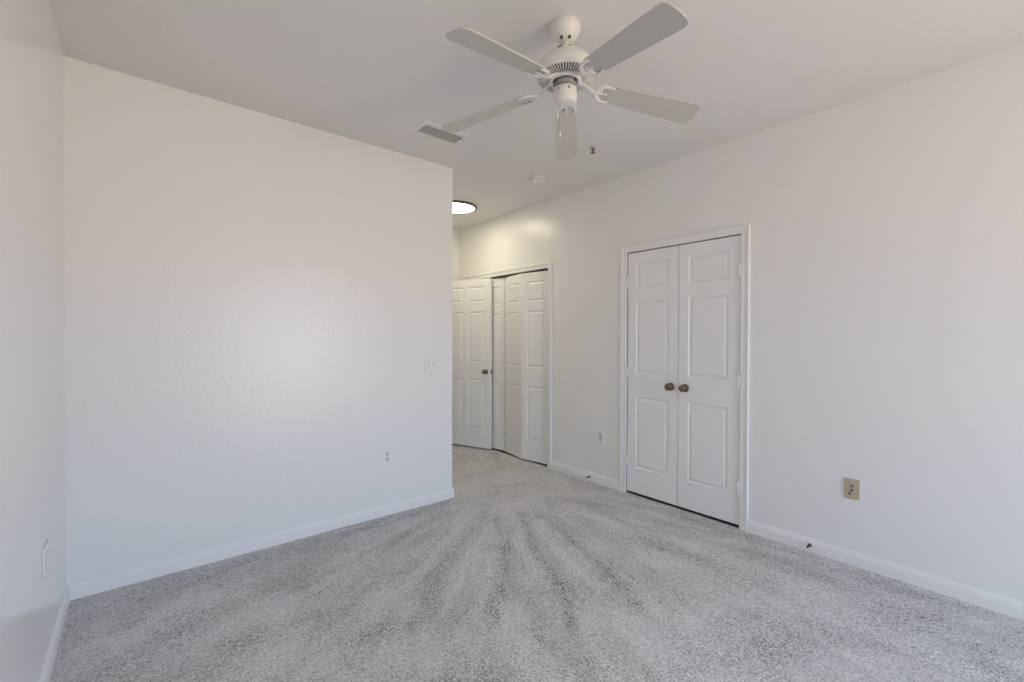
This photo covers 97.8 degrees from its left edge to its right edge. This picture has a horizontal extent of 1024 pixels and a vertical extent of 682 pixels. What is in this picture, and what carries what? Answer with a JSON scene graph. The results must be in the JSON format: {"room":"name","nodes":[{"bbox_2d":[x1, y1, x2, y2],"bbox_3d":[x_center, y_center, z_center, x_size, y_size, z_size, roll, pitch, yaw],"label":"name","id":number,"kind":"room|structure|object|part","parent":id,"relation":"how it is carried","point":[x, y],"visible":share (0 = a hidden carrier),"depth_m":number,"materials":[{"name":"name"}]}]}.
{"room":"empty bedroom","nodes":[
{"label":"empty bedroom","id":0,"kind":"room"},
{"bbox_2d":[0,0,65,681],"bbox_3d":[-0.506,-0.035,0.075,0.120,2.740,5.806,0,1,-40],"label":"wall","id":1,"kind":"structure","parent":0,"point":[32,244],"depth_m":1.51,"materials":[{"name":"white paint"}]},
{"bbox_2d":[43,539,48,578],"bbox_3d":[-1.820,0.850,1.745,0.008,0.116,0.116,0,1,-40],"label":"blank plate","id":2,"kind":"object","parent":1,"relation":"attached to","point":[46,546],"visible":1,"depth_m":1.73,"materials":[{"name":"white plastic"}]},
{"bbox_2d":[38,585,69,681],"bbox_3d":[-0.454,1.293,0.124,0.014,0.083,5.552,0,1,-40],"label":"baseboard","id":3,"kind":"structure","parent":1,"relation":"attached to","point":[45,675],"depth_m":1.88,"materials":[{"name":"white paint"}]},
{"bbox_2d":[64,56,452,583],"bbox_3d":[-1.980,-0.069,3.704,2.287,2.740,1.889,0,1,-40],"label":"wall","id":4,"kind":"structure","parent":0,"point":[256,303],"depth_m":2.72,"materials":[{"name":"white paint"}]},
{"bbox_2d":[66,487,453,600],"bbox_3d":[-1.935,1.260,3.668,2.301,0.083,1.783,0,1,-40],"label":"baseboard","id":5,"kind":"structure","parent":4,"relation":"attached to","point":[83,588],"depth_m":2.73,"materials":[{"name":"white paint"}]},
{"bbox_2d":[383,448,391,464],"bbox_3d":[-0.937,0.867,3.351,0.070,0.114,0.008,0,1,-40],"label":"power outlet","id":6,"kind":"object","parent":4,"relation":"attached to","point":[387,453],"visible":1,"depth_m":3.35,"materials":[{"name":"white plastic"}]},
{"bbox_2d":[425,358,437,372],"bbox_3d":[-0.645,0.194,3.582,0.116,0.116,0.017,0,1,-40],"label":"light switch","id":7,"kind":"object","parent":4,"relation":"attached to","point":[431,364],"visible":1,"depth_m":3.58,"materials":[{"name":"white plastic"}]},
{"bbox_2d":[452,229,458,280],"bbox_3d":[-1.204,-0.081,5.510,1.224,2.740,0.120,0,1,-40],"label":"wall","id":8,"kind":"structure","parent":0,"point":[455,233],"depth_m":5.81,"materials":[{"name":"white paint"}]},
{"bbox_2d":[49,444,1023,681],"bbox_3d":[-0.098,1.318,2.334,3.641,0.001,8.720,0,1,-40],"label":"floor","id":9,"kind":"structure","parent":0,"point":[531,571],"depth_m":2.18,"materials":[{"name":"carpet"}]},
{"bbox_2d":[49,0,1023,229],"bbox_3d":[0.181,-1.453,2.539,4.349,0.060,8.720,0,1,-40],"label":"ceiling","id":10,"kind":"structure","parent":0,"point":[366,71],"depth_m":2.27,"materials":[{"name":"white paint"}]},
{"bbox_2d":[409,119,470,145],"bbox_3d":[-0.492,-1.425,3.074,0.370,0.009,0.210,0,1,-40],"label":"ceiling vent","id":11,"kind":"object","parent":10,"relation":"in","point":[426,128],"visible":0.96,"depth_m":3.06,"materials":[{"name":"white metal"}]},
{"bbox_2d":[453,200,476,213],"bbox_3d":[-0.604,-1.431,4.792,0.452,0.024,0.452,0,1,-40],"label":"recessed light","id":12,"kind":"object","parent":10,"relation":"in","point":[459,207],"visible":0.5,"depth_m":4.75,"materials":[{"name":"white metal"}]},
{"bbox_2d":[453,203,474,212],"bbox_3d":[-0.604,-1.425,4.792,0.409,0.011,0.409,0,1,-40],"label":"diffuser","id":13,"kind":"object","parent":12,"relation":"attached to","point":[457,207],"depth_m":4.77,"materials":[{"name":"white"}]},
{"bbox_2d":[529,175,544,183],"bbox_3d":[0.222,-1.417,3.929,0.142,0.034,0.142,0,1,-40],"label":"smoke detector","id":14,"kind":"object","parent":10,"relation":"attached to","point":[536,179],"visible":1,"depth_m":3.89,"materials":[{"name":"white plastic"}]},
{"bbox_2d":[442,2,699,160],"bbox_3d":[0.225,-1.163,1.973,1.214,0.509,1.231,0,1,-40],"label":"ceiling fan","id":15,"kind":"object","parent":10,"relation":"hanging from","point":[565,70],"visible":1,"depth_m":1.95,"materials":[{"name":"white metal"}]},
{"bbox_3d":[-0.131,-1.106,2.185,0.467,0.007,0.130,-8,9,25],"label":"blade","id":16,"kind":"part","parent":15,"relation":"part of","materials":[{"name":"grey wood"}]},
{"bbox_3d":[-0.044,-1.102,1.711,0.130,0.007,0.467,17,19,41],"label":"blade","id":17,"kind":"part","parent":15,"relation":"part of","materials":[{"name":"white wood"}]},
{"bbox_2d":[538,62,592,92],"bbox_3d":[0.239,-1.171,2.007,0.247,0.021,0.247,0,1,-40],"label":"motor","id":18,"kind":"object","parent":15,"relation":"attached to","point":[561,72],"depth_m":1.96,"materials":[{"name":"white metal"}]},
{"bbox_3d":[0.293,-1.107,2.414,0.130,0.007,0.467,-12,-8,6],"label":"blade","id":19,"kind":"part","parent":15,"relation":"part of","materials":[{"name":"white wood"}]},
{"bbox_3d":[0.434,-1.100,1.647,0.130,0.007,0.467,14,1,-29],"label":"blade","id":20,"kind":"part","parent":15,"relation":"part of","materials":[{"name":"white wood"}]},
{"bbox_3d":[0.642,-1.103,2.082,0.467,0.007,0.130,8,-13,-10],"label":"blade","id":21,"kind":"part","parent":15,"relation":"part of","materials":[{"name":"grey wood"}]},
{"bbox_2d":[589,146,596,153],"bbox_3d":[0.596,-1.405,3.286,0.054,0.045,0.054,0,1,-40],"label":"sprinkler","id":22,"kind":"object","parent":10,"relation":"attached to","point":[592,148],"visible":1,"depth_m":3.28,"materials":[{"name":"grey metal"}]},
{"bbox_2d":[492,448,738,527],"bbox_3d":[0.777,1.312,4.635,0.658,0.020,3.880,0,1,-40],"label":"floor","id":23,"kind":"structure","parent":0,"point":[502,451],"depth_m":3.56,"materials":[{"name":"grey"}]},
{"bbox_2d":[459,44,1023,601],"bbox_3d":[1.699,-0.053,3.080,0.100,2.740,7.575,0,1,-40],"label":"wall","id":24,"kind":"structure","parent":0,"point":[886,350],"depth_m":2.61,"materials":[{"name":"white paint"}]},
{"bbox_2d":[452,278,491,448],"bbox_3d":[-0.572,0.266,5.421,0.730,2.015,0.097,0,1,29],"label":"door","id":25,"kind":"structure","parent":24,"relation":"in","point":[471,299],"depth_m":5.39,"materials":[{"name":"white paint"}]},
{"bbox_2d":[492,278,504,450],"bbox_3d":[-0.332,0.268,5.464,0.069,2.012,0.745,0,1,-40],"label":"door","id":26,"kind":"structure","parent":24,"relation":"in","point":[498,285],"depth_m":5.25,"materials":[{"name":"white paint"}]},
{"bbox_2d":[462,261,552,468],"bbox_3d":[-0.081,0.241,5.189,0.120,2.108,1.620,0,1,-40],"label":"door frame","id":27,"kind":"structure","parent":24,"relation":"attached to","point":[549,265],"depth_m":4.56,"materials":[{"name":"white paint"}]},
{"bbox_2d":[492,269,547,278],"bbox_3d":[-0.081,-0.744,5.178,0.030,0.021,1.496,0,1,-40],"label":"door track","id":28,"kind":"object","parent":24,"relation":"attached to","point":[543,269],"visible":0.43,"depth_m":5.00,"materials":[{"name":"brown metal"}]},
{"bbox_2d":[504,271,547,463],"bbox_3d":[0.130,0.274,4.875,0.117,2.012,0.738,0,1,-40],"label":"door","id":29,"kind":"structure","parent":24,"relation":"in","point":[526,294],"depth_m":4.80,"materials":[{"name":"white paint"}]},
{"bbox_2d":[551,461,619,490],"bbox_3d":[0.673,1.263,4.220,0.014,0.083,0.847,0,1,-40],"label":"baseboard","id":30,"kind":"structure","parent":24,"relation":"attached to","point":[595,478],"depth_m":4.18,"materials":[{"name":"white paint"}]},
{"bbox_2d":[597,430,603,444],"bbox_3d":[0.808,0.875,4.062,0.009,0.126,0.080,0,1,-40],"label":"power outlet","id":31,"kind":"object","parent":24,"relation":"attached to","point":[600,433],"visible":1,"depth_m":4.06,"materials":[{"name":"white plastic"}]},
{"bbox_2d":[626,245,678,505],"bbox_3d":[1.135,0.271,3.661,0.097,2.036,0.470,0,1,-40],"label":"door","id":32,"kind":"structure","parent":24,"relation":"in","point":[653,275],"depth_m":3.66,"materials":[{"name":"white paint"}]},
{"bbox_3d":[1.234,0.361,3.515,0.062,0.064,0.064,0,1,-40],"label":"knob","id":33,"kind":"part","parent":32,"relation":"part of","materials":[{"name":"gold metal"}]},
{"bbox_2d":[620,224,749,531],"bbox_3d":[1.327,0.251,3.512,0.120,2.122,1.062,0,1,-40],"label":"door frame","id":34,"kind":"structure","parent":24,"relation":"attached to","point":[743,230],"depth_m":3.11,"materials":[{"name":"white paint"}]},
{"bbox_2d":[678,235,740,524],"bbox_3d":[1.440,0.275,3.297,0.097,2.036,0.470,0,1,-40],"label":"door","id":35,"kind":"structure","parent":24,"relation":"in","point":[710,270],"depth_m":3.30,"materials":[{"name":"white paint"}]},
{"bbox_3d":[1.312,0.362,3.422,0.062,0.064,0.064,0,1,-40],"label":"knob","id":36,"kind":"part","parent":35,"relation":"part of","materials":[{"name":"gold metal"}]},
{"bbox_2d":[844,478,859,499],"bbox_3d":[2.004,0.873,2.632,0.014,0.118,0.073,0,1,-40],"label":"power outlet","id":37,"kind":"object","parent":24,"relation":"attached to","point":[851,486],"visible":1,"depth_m":2.63,"materials":[{"name":"beige plastic"}]},
{"bbox_2d":[747,520,1023,620],"bbox_3d":[2.819,1.290,1.663,0.014,0.083,3.704,0,1,-40],"label":"baseboard","id":38,"kind":"structure","parent":24,"relation":"attached to","point":[998,603],"depth_m":2.46,"materials":[{"name":"white paint"}]}
]}

